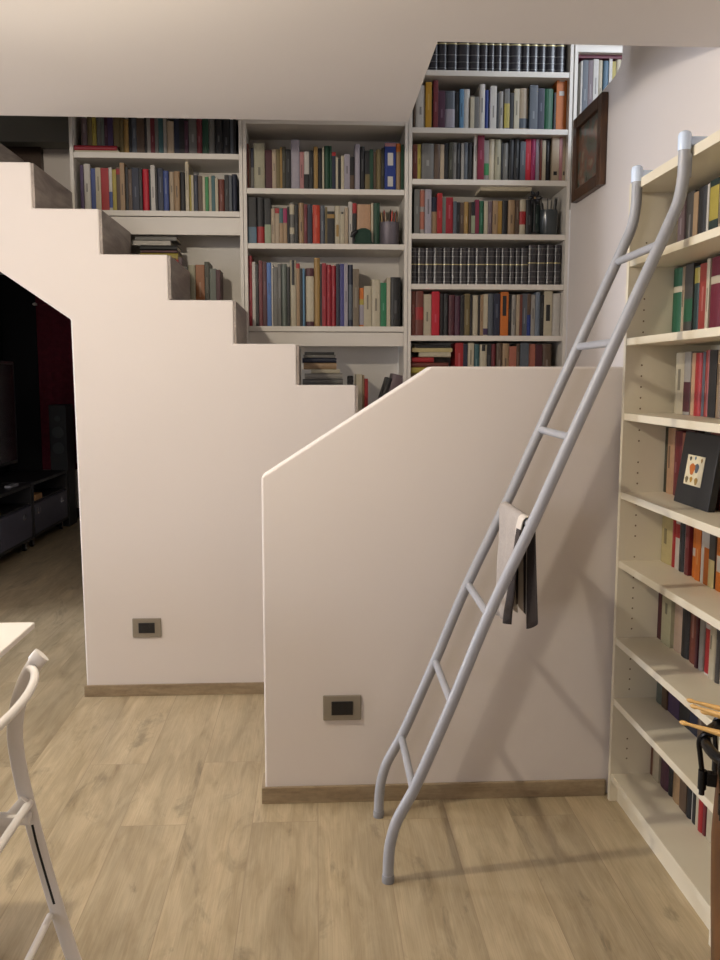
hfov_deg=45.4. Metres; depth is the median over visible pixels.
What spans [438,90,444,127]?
book
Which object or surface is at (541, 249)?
volume
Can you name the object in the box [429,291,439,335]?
book
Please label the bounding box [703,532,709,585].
book
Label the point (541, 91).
book
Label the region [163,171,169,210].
book
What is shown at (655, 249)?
ladder
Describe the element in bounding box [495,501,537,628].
towel
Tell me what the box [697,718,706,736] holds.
book
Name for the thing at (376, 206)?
book
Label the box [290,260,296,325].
book
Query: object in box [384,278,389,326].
book
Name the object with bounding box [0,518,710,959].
floor
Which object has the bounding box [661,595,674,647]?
book
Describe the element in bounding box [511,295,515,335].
book
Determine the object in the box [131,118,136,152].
book
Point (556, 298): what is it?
book
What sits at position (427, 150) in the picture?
book
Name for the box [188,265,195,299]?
book
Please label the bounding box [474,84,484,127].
book
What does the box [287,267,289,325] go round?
book
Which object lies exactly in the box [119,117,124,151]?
book
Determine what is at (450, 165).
book
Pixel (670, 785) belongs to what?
book
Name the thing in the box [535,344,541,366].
book
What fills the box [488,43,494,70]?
volume
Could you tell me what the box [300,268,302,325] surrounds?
book
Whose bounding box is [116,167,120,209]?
book
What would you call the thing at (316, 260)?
book
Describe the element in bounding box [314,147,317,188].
book
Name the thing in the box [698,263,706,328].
book
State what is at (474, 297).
book
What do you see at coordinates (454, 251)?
volume
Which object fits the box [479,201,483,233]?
book
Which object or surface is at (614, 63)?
book
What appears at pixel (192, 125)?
book
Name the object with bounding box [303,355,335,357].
book
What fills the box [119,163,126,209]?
book
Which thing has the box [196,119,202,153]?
book
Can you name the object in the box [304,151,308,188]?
book
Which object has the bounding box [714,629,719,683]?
book
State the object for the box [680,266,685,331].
book
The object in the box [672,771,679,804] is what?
book
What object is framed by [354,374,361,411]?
book
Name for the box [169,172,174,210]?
book
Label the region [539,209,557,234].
cup
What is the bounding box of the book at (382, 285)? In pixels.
[380,283,386,325]
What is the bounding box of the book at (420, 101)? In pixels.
[415,85,424,126]
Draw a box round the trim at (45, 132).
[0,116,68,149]
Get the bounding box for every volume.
[411,248,416,283]
[417,248,424,283]
[425,248,432,283]
[427,42,437,69]
[433,248,442,283]
[438,42,446,69]
[442,248,450,283]
[447,42,456,69]
[451,248,458,283]
[457,42,469,70]
[459,248,466,283]
[467,248,474,283]
[469,42,479,70]
[475,248,485,283]
[480,43,487,70]
[485,248,494,283]
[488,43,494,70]
[494,43,501,70]
[495,248,500,283]
[500,248,508,283]
[502,43,509,70]
[508,248,514,283]
[510,43,521,71]
[514,248,520,283]
[520,248,527,283]
[521,43,529,71]
[524,245,536,284]
[530,44,538,71]
[536,245,545,284]
[538,44,545,71]
[545,245,553,284]
[546,44,555,71]
[553,245,560,284]
[555,44,565,71]
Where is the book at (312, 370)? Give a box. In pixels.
[311,369,339,372]
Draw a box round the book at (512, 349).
[509,346,515,366]
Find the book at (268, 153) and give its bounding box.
[265,150,271,187]
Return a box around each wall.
[0,162,355,684]
[0,272,78,507]
[43,149,569,361]
[261,367,622,792]
[566,45,719,366]
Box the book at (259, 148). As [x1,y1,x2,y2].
[254,143,265,187]
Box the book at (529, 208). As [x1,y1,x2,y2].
[525,200,532,233]
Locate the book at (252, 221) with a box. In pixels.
[248,197,256,242]
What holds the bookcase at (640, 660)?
on the floor
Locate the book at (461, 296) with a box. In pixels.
[460,295,463,335]
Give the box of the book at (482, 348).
[479,345,486,366]
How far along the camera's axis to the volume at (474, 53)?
3.92 m
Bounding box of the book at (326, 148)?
[324,146,329,188]
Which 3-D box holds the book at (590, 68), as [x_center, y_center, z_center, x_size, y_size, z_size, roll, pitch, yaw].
[1.057,-1.804,4.045,0.022,0.266,0.169,0,7,-3]
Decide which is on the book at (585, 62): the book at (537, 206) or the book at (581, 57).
the book at (581, 57)
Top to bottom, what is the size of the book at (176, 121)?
0.161 m
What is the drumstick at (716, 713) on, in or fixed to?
on the drum
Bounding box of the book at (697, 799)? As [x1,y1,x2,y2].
[695,796,698,827]
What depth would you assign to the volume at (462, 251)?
4.03 m
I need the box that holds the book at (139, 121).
[136,118,144,152]
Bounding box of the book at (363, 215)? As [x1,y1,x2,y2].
[356,204,370,231]
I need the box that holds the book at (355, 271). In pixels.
[353,269,358,325]
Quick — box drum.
[696,717,719,959]
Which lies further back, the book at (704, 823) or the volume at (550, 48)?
the volume at (550, 48)
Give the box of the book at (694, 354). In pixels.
[690,353,695,415]
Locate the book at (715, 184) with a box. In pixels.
[709,177,719,229]
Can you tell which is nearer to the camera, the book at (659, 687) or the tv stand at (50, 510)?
the book at (659, 687)
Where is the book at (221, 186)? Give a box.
[218,179,224,210]
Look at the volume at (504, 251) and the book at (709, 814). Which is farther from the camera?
the volume at (504, 251)
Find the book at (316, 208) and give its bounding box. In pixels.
[312,205,319,243]
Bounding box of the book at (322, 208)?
[320,205,324,243]
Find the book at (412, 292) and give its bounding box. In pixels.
[411,291,414,334]
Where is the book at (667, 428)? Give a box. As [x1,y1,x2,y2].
[663,427,668,491]
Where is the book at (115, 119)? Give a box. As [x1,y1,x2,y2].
[113,117,119,148]
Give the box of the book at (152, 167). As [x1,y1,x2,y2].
[150,165,155,210]
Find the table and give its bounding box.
[0,622,34,657]
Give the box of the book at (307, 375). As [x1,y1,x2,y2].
[305,373,342,378]
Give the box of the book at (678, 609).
[673,603,682,653]
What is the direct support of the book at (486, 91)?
on the bookcase at (461, 190)
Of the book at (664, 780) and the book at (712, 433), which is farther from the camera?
the book at (664, 780)
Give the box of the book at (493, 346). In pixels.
[491,344,495,366]
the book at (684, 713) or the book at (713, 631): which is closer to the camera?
the book at (713, 631)
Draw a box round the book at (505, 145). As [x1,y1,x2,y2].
[502,143,508,179]
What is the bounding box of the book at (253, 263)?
[252,262,255,325]
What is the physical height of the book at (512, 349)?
0.187 m
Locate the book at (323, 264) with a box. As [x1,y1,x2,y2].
[322,263,325,325]
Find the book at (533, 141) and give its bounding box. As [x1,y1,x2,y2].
[530,139,535,179]
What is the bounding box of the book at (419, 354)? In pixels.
[416,352,450,357]
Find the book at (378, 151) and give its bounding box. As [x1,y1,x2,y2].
[376,149,380,189]
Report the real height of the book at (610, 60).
0.272 m
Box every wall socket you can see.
[132,618,161,636]
[323,695,360,720]
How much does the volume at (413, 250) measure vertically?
0.167 m
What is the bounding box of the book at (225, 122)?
[222,119,230,153]
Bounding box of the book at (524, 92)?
[519,88,528,128]
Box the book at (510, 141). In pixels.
[507,139,513,179]
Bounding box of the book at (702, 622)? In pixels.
[698,619,705,671]
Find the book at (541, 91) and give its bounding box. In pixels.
[537,88,544,128]
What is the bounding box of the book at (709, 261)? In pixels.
[704,258,711,328]
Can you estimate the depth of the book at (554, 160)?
3.99 m
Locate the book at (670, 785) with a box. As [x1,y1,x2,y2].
[668,766,673,796]
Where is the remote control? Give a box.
[5,483,18,487]
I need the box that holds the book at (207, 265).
[204,262,212,299]
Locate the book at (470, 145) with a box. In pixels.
[467,143,472,179]
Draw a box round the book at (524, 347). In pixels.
[517,343,528,366]
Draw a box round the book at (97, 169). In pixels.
[95,167,101,209]
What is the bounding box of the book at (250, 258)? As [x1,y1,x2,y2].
[248,256,253,325]
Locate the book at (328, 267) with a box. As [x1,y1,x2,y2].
[326,264,330,325]
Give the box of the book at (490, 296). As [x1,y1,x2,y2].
[487,293,493,335]
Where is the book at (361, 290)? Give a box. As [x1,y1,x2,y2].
[359,288,363,325]
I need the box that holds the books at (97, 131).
[80,61,710,820]
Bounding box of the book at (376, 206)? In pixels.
[373,203,379,243]
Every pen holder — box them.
[380,209,398,243]
[539,197,557,234]
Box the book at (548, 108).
[544,89,552,128]
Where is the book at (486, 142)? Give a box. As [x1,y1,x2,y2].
[484,140,488,179]
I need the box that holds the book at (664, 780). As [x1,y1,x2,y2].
[660,757,668,791]
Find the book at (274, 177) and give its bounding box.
[272,149,276,187]
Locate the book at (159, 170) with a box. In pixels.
[157,168,163,210]
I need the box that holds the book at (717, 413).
[715,350,719,417]
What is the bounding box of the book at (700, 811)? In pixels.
[697,799,702,832]
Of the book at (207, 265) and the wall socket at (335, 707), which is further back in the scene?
the book at (207, 265)
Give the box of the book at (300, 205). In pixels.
[298,203,303,243]
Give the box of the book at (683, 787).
[679,778,687,814]
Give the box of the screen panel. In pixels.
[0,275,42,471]
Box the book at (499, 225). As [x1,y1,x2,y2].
[497,201,501,233]
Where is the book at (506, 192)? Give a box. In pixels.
[475,187,530,197]
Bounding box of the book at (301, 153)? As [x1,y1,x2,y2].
[299,152,303,188]
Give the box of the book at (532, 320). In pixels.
[530,295,534,335]
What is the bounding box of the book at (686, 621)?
[681,608,690,659]
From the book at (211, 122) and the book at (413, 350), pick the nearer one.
the book at (211, 122)
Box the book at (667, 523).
[661,515,672,565]
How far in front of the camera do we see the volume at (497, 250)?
4.04 m
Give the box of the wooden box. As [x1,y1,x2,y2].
[34,492,41,500]
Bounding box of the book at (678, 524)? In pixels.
[674,521,680,569]
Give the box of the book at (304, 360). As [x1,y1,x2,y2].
[302,358,336,362]
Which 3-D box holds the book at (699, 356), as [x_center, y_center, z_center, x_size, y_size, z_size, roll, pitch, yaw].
[0.980,-0.261,2.347,0.126,0.171,0.042,0,7,-3]
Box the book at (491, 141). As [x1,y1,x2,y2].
[489,139,494,179]
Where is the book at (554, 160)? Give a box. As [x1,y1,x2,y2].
[550,137,559,180]
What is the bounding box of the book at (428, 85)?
[425,82,431,126]
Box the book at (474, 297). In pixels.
[472,295,477,335]
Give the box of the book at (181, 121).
[179,119,184,152]
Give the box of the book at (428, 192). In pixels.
[424,189,431,233]
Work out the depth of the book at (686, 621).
2.43 m
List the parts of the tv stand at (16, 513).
drawer, panel, drawer, panel, panel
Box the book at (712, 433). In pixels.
[711,432,719,509]
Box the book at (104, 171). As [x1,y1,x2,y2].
[100,168,109,209]
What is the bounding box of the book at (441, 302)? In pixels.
[439,294,443,335]
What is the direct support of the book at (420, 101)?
on the bookcase at (461, 190)
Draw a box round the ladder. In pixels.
[373,130,707,884]
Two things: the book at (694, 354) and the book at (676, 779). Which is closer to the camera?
the book at (694, 354)
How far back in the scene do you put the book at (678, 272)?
2.48 m
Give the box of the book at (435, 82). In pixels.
[432,80,437,127]
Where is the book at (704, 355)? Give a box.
[701,352,705,416]
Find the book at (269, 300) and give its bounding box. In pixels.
[267,263,271,325]
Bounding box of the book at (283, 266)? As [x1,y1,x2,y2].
[281,264,286,325]
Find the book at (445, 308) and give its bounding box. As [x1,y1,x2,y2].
[443,294,447,335]
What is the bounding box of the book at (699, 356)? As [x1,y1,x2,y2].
[693,353,703,415]
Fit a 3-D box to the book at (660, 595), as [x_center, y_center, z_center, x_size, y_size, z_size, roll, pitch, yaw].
[0.972,0.386,2.611,0.122,0.198,0.041,0,7,-3]
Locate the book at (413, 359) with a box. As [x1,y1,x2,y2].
[411,357,433,362]
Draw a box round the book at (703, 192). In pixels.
[698,185,707,233]
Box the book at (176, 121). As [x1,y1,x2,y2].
[174,119,178,152]
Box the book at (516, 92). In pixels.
[512,89,519,128]
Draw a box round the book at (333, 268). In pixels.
[331,266,335,325]
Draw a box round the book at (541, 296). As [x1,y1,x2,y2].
[539,295,543,335]
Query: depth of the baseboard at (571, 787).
2.70 m
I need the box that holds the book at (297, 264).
[296,263,299,325]
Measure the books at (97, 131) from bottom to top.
2.671 m
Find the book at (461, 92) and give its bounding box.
[459,89,463,127]
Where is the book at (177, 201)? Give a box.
[174,171,180,210]
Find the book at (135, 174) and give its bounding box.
[131,168,139,209]
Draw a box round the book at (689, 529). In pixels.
[684,524,693,575]
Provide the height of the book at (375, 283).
0.217 m
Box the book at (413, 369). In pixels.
[411,367,426,372]
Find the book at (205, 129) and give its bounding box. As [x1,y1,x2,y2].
[202,119,208,153]
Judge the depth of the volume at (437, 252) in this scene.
4.02 m
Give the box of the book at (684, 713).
[679,702,689,729]
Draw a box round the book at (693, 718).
[689,711,697,736]
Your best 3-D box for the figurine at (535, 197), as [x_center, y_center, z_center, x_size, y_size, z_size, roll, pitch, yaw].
[0.810,-1.239,3.988,0.056,0.196,0.048,5,8,37]
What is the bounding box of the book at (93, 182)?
[90,168,95,208]
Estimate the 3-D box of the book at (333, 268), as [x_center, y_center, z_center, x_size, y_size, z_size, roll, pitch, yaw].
[-0.128,-0.868,4.100,0.022,0.279,0.178,0,7,-3]
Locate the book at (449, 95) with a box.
[445,91,454,127]
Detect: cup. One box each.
[380,221,398,243]
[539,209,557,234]
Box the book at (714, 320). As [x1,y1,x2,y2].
[709,256,719,327]
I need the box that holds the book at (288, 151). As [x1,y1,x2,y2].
[286,149,290,187]
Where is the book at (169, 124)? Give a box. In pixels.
[166,121,173,152]
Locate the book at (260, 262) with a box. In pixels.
[259,261,262,325]
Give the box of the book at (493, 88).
[489,86,496,127]
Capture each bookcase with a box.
[68,117,244,309]
[242,119,408,404]
[407,44,573,379]
[569,44,622,218]
[607,130,719,946]
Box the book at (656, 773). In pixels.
[652,748,660,782]
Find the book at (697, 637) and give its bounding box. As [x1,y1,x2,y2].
[694,616,700,668]
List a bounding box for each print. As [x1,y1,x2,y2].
[578,112,597,186]
[690,463,694,474]
[695,464,698,472]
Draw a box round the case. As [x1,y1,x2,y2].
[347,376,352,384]
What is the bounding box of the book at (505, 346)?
[502,343,508,366]
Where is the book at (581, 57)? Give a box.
[578,54,621,63]
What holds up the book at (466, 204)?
on the bookcase at (461, 190)
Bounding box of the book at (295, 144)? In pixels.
[291,140,299,188]
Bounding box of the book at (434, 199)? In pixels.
[431,197,436,233]
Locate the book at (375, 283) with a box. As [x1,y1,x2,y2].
[370,279,379,325]
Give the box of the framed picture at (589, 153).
[571,92,608,202]
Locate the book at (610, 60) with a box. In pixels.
[608,59,612,83]
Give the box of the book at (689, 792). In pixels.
[686,787,691,818]
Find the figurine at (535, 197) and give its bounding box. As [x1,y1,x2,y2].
[528,191,542,233]
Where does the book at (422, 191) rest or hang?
on the bookcase at (461, 190)
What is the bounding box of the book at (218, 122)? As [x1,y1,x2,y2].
[215,119,222,153]
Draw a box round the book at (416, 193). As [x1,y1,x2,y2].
[412,189,419,232]
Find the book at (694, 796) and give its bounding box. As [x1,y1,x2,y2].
[692,792,695,824]
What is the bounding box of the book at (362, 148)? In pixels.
[360,146,364,188]
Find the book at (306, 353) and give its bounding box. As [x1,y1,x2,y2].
[305,352,333,354]
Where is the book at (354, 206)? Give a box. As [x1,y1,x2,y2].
[352,203,356,243]
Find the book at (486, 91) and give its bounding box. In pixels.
[484,90,488,127]
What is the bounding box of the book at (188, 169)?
[185,162,193,210]
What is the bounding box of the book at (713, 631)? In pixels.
[708,625,716,680]
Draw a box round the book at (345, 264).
[344,263,347,325]
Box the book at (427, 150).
[421,144,433,178]
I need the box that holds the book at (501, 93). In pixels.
[498,91,503,128]
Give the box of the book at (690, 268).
[683,263,702,330]
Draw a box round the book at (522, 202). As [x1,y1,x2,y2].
[519,199,525,233]
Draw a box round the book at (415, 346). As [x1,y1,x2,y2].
[412,345,450,347]
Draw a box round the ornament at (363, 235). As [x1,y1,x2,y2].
[350,228,372,243]
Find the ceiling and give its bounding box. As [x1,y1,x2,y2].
[0,0,719,121]
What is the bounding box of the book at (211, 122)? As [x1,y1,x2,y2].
[208,119,214,153]
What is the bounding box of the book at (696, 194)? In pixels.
[692,191,698,235]
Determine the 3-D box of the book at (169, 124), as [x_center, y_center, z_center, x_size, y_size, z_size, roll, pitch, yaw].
[-0.865,-1.558,3.972,0.032,0.148,0.146,0,7,-3]
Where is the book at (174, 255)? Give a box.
[140,253,181,259]
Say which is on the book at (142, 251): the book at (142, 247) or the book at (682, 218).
the book at (142, 247)
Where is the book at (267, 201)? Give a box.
[264,198,271,242]
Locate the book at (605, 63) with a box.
[602,61,608,90]
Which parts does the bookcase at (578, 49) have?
panel, shelf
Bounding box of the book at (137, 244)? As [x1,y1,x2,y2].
[133,241,174,249]
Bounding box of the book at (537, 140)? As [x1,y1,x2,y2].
[535,139,539,179]
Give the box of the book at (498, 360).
[493,343,501,366]
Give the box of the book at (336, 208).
[334,206,339,243]
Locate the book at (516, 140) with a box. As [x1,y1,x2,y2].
[514,138,519,179]
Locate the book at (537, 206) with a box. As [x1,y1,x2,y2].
[532,205,539,232]
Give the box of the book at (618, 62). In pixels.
[615,59,620,73]
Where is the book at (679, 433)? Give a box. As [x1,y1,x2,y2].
[673,430,687,494]
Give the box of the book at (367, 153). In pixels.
[365,151,369,188]
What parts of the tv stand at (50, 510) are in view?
panel, panel, panel, drawer, panel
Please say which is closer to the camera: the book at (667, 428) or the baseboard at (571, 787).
the book at (667, 428)
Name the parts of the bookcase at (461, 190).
panel, panel, shelf, shelf, shelf, shelf, shelf, shelf, panel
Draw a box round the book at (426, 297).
[423,294,430,335]
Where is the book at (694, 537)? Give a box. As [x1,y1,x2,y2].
[692,528,695,577]
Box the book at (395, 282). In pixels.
[390,277,400,326]
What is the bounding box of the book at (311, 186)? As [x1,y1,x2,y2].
[309,151,313,188]
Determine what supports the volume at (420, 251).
on the bookcase at (461, 190)
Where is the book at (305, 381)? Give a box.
[303,379,342,384]
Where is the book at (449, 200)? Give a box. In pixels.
[445,197,452,233]
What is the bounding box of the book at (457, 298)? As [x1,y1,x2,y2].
[454,296,459,335]
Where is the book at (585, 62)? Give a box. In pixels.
[582,60,588,110]
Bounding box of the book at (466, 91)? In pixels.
[464,89,469,127]
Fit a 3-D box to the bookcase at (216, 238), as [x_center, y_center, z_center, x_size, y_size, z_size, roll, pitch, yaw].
[-0.922,-1.443,4.004,0.768,1.643,0.277,0,7,-3]
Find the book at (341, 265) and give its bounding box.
[340,264,343,325]
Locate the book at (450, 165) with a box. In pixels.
[448,142,452,178]
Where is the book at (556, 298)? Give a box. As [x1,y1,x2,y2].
[551,293,560,335]
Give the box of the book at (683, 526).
[679,522,685,571]
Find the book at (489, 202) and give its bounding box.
[487,201,492,233]
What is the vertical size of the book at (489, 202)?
0.155 m
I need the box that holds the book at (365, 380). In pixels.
[364,379,367,407]
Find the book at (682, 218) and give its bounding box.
[677,196,686,241]
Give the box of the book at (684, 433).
[682,432,685,451]
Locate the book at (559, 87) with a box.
[550,80,566,129]
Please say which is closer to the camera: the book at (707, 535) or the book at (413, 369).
the book at (707, 535)
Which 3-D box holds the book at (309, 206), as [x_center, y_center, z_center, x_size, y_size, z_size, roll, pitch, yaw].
[-0.236,-1.190,4.056,0.022,0.182,0.159,0,7,-3]
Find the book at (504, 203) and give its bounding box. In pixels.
[502,200,507,233]
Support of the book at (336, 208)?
on the bookcase at (373, 352)
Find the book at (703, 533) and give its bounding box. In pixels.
[700,531,704,582]
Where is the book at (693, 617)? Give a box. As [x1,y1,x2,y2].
[689,613,695,664]
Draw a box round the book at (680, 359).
[674,352,684,413]
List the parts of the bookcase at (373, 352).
panel, shelf, shelf, shelf, shelf, panel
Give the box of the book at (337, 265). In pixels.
[336,264,339,325]
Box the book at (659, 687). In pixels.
[656,682,661,704]
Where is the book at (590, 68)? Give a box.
[587,60,593,105]
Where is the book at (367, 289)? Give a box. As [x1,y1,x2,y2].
[363,286,370,325]
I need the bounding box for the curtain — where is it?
[35,295,77,469]
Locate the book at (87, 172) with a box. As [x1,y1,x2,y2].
[83,164,92,208]
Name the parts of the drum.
lug plate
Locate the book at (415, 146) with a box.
[412,144,417,178]
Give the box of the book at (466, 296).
[463,294,469,335]
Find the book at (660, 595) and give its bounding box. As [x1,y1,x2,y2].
[657,593,662,639]
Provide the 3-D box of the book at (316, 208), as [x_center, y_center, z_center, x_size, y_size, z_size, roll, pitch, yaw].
[-0.206,-1.187,4.043,0.034,0.179,0.138,0,7,-3]
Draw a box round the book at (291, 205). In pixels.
[289,203,294,242]
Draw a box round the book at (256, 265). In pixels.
[255,264,258,325]
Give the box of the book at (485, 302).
[483,294,487,335]
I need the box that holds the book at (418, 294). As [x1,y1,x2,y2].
[415,291,423,335]
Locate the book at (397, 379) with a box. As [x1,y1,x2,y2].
[388,373,402,391]
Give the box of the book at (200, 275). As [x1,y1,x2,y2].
[195,265,204,299]
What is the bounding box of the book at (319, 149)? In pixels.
[318,148,321,188]
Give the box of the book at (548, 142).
[545,140,550,180]
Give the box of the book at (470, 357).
[465,343,473,366]
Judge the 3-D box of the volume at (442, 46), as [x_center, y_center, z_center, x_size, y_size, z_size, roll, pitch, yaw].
[0.371,-1.980,3.988,0.041,0.228,0.170,0,7,-3]
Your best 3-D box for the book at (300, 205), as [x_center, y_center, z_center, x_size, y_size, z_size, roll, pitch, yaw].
[-0.275,-1.191,4.037,0.025,0.189,0.129,0,7,-3]
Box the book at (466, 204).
[463,202,468,233]
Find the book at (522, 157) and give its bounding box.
[519,141,525,179]
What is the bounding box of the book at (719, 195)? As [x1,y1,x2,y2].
[718,195,719,226]
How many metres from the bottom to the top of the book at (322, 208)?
0.178 m
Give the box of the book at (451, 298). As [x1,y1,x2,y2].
[448,295,454,335]
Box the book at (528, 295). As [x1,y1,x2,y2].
[526,294,530,335]
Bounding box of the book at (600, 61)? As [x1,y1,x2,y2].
[598,60,602,95]
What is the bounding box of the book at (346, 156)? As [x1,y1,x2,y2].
[344,154,349,188]
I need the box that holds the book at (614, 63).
[612,61,615,78]
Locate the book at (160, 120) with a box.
[158,118,163,152]
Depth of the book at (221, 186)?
3.94 m
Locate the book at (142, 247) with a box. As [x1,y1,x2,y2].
[140,245,180,253]
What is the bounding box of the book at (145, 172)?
[142,169,149,210]
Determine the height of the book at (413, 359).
0.024 m
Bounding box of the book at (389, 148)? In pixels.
[384,143,395,189]
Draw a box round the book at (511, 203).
[507,200,514,233]
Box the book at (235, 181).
[232,174,239,211]
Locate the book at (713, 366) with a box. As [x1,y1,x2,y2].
[707,350,718,417]
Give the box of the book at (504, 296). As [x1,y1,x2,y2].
[497,292,508,335]
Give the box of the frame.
[674,431,719,512]
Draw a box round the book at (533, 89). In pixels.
[528,85,537,128]
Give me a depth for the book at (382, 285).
4.03 m
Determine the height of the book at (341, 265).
0.288 m
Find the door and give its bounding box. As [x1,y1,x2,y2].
[5,146,43,170]
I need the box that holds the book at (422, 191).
[419,189,424,232]
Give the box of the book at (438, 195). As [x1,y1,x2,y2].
[435,193,442,233]
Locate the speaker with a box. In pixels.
[48,404,76,525]
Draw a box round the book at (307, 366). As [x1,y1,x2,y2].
[304,363,336,369]
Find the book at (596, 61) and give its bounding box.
[592,59,598,100]
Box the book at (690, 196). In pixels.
[685,190,698,238]
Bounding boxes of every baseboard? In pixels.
[84,682,263,696]
[262,773,605,803]
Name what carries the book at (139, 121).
on the bookcase at (216, 238)
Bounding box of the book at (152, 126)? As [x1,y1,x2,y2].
[150,118,154,152]
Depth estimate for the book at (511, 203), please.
4.03 m
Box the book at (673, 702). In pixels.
[668,692,679,720]
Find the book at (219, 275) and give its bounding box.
[216,270,223,299]
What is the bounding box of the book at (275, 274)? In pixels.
[273,267,277,325]
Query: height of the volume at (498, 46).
0.228 m
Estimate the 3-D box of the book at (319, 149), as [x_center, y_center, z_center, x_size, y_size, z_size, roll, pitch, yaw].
[-0.188,-1.436,4.025,0.019,0.189,0.141,0,7,-3]
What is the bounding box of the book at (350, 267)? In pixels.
[348,265,352,325]
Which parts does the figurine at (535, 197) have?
stem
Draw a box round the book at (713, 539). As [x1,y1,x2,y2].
[707,534,717,588]
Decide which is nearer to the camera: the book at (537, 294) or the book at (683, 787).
the book at (683, 787)
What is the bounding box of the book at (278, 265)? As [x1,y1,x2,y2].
[277,264,281,325]
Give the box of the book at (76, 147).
[74,145,119,150]
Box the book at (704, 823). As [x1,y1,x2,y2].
[702,803,706,835]
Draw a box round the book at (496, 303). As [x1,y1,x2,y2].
[493,294,499,335]
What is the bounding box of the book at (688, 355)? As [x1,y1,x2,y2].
[682,352,703,414]
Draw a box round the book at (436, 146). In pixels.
[434,144,439,178]
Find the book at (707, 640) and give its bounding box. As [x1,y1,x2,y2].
[704,622,710,675]
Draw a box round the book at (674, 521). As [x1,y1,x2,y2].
[671,519,675,567]
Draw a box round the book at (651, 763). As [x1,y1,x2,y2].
[650,746,652,774]
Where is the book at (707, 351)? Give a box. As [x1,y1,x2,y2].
[703,350,709,416]
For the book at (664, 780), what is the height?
0.193 m
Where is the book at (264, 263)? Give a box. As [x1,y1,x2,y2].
[262,261,266,325]
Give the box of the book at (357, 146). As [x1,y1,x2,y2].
[354,144,359,188]
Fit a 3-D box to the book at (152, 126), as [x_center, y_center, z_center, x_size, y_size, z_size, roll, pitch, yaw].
[-0.944,-1.569,3.971,0.019,0.170,0.153,0,7,-3]
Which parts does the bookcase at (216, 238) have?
panel, shelf, shelf, shelf, panel, panel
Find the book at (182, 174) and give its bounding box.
[180,172,185,210]
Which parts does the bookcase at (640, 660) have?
panel, shelf, shelf, shelf, shelf, shelf, shelf, shelf, shelf, panel, panel, panel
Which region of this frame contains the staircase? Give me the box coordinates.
[0,143,357,412]
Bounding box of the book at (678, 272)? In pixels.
[672,267,682,332]
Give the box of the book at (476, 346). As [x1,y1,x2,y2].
[474,344,478,366]
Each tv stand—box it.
[0,470,68,546]
[0,483,33,556]
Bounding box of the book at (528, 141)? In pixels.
[525,139,530,179]
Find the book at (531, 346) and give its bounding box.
[528,344,534,366]
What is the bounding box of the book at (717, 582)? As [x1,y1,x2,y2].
[715,537,719,591]
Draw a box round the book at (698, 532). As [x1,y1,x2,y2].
[694,528,701,581]
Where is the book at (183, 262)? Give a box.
[178,257,186,265]
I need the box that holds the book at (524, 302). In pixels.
[520,294,526,335]
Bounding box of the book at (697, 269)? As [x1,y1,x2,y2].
[693,265,700,329]
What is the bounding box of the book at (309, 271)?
[306,268,313,325]
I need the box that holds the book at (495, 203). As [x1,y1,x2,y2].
[492,201,497,233]
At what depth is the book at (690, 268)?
2.39 m
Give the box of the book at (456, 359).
[450,343,462,366]
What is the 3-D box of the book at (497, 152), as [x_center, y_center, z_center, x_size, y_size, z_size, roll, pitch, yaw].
[0.636,-1.487,4.044,0.029,0.189,0.123,0,7,-3]
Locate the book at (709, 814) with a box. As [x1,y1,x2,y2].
[706,808,712,842]
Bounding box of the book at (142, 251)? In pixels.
[141,250,181,254]
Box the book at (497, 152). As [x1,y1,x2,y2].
[494,139,500,179]
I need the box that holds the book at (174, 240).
[135,236,180,244]
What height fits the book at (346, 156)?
0.163 m
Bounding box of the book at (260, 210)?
[256,197,264,242]
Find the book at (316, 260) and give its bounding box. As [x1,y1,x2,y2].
[314,258,319,325]
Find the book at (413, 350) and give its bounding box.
[411,348,451,352]
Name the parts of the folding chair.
leg, seat rail, rail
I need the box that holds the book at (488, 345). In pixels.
[484,344,490,366]
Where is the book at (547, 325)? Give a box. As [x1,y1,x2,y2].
[540,291,552,335]
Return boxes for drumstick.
[679,720,719,736]
[686,698,719,710]
[690,704,719,716]
[700,710,719,718]
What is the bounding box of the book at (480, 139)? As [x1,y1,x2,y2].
[477,135,484,179]
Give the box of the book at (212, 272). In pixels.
[209,269,216,299]
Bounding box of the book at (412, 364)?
[411,363,447,366]
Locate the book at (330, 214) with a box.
[327,211,334,243]
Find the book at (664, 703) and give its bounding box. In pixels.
[661,686,668,709]
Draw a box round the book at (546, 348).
[542,344,551,366]
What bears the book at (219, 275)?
on the staircase
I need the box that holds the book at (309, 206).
[307,204,311,243]
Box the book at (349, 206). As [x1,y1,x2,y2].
[347,202,351,243]
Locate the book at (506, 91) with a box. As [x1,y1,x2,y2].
[503,89,509,128]
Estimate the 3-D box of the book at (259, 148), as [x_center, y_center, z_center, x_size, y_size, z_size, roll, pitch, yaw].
[-0.463,-1.438,3.986,0.049,0.203,0.131,0,7,-3]
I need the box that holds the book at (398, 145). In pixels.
[396,143,400,189]
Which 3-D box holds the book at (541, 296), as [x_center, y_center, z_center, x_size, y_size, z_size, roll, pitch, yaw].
[0.859,-0.787,4.141,0.017,0.193,0.135,0,7,-3]
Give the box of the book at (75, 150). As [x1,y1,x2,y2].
[75,150,119,151]
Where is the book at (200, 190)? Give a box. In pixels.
[198,176,202,210]
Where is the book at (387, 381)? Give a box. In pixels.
[378,377,391,398]
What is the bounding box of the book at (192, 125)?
[188,118,196,152]
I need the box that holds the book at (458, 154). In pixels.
[456,143,460,178]
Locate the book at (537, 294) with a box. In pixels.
[531,292,539,335]
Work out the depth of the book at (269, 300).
4.00 m
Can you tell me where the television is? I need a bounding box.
[0,361,17,486]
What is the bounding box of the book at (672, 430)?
[666,427,691,494]
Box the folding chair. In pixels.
[0,649,81,959]
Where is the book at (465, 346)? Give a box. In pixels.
[463,344,467,366]
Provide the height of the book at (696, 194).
0.161 m

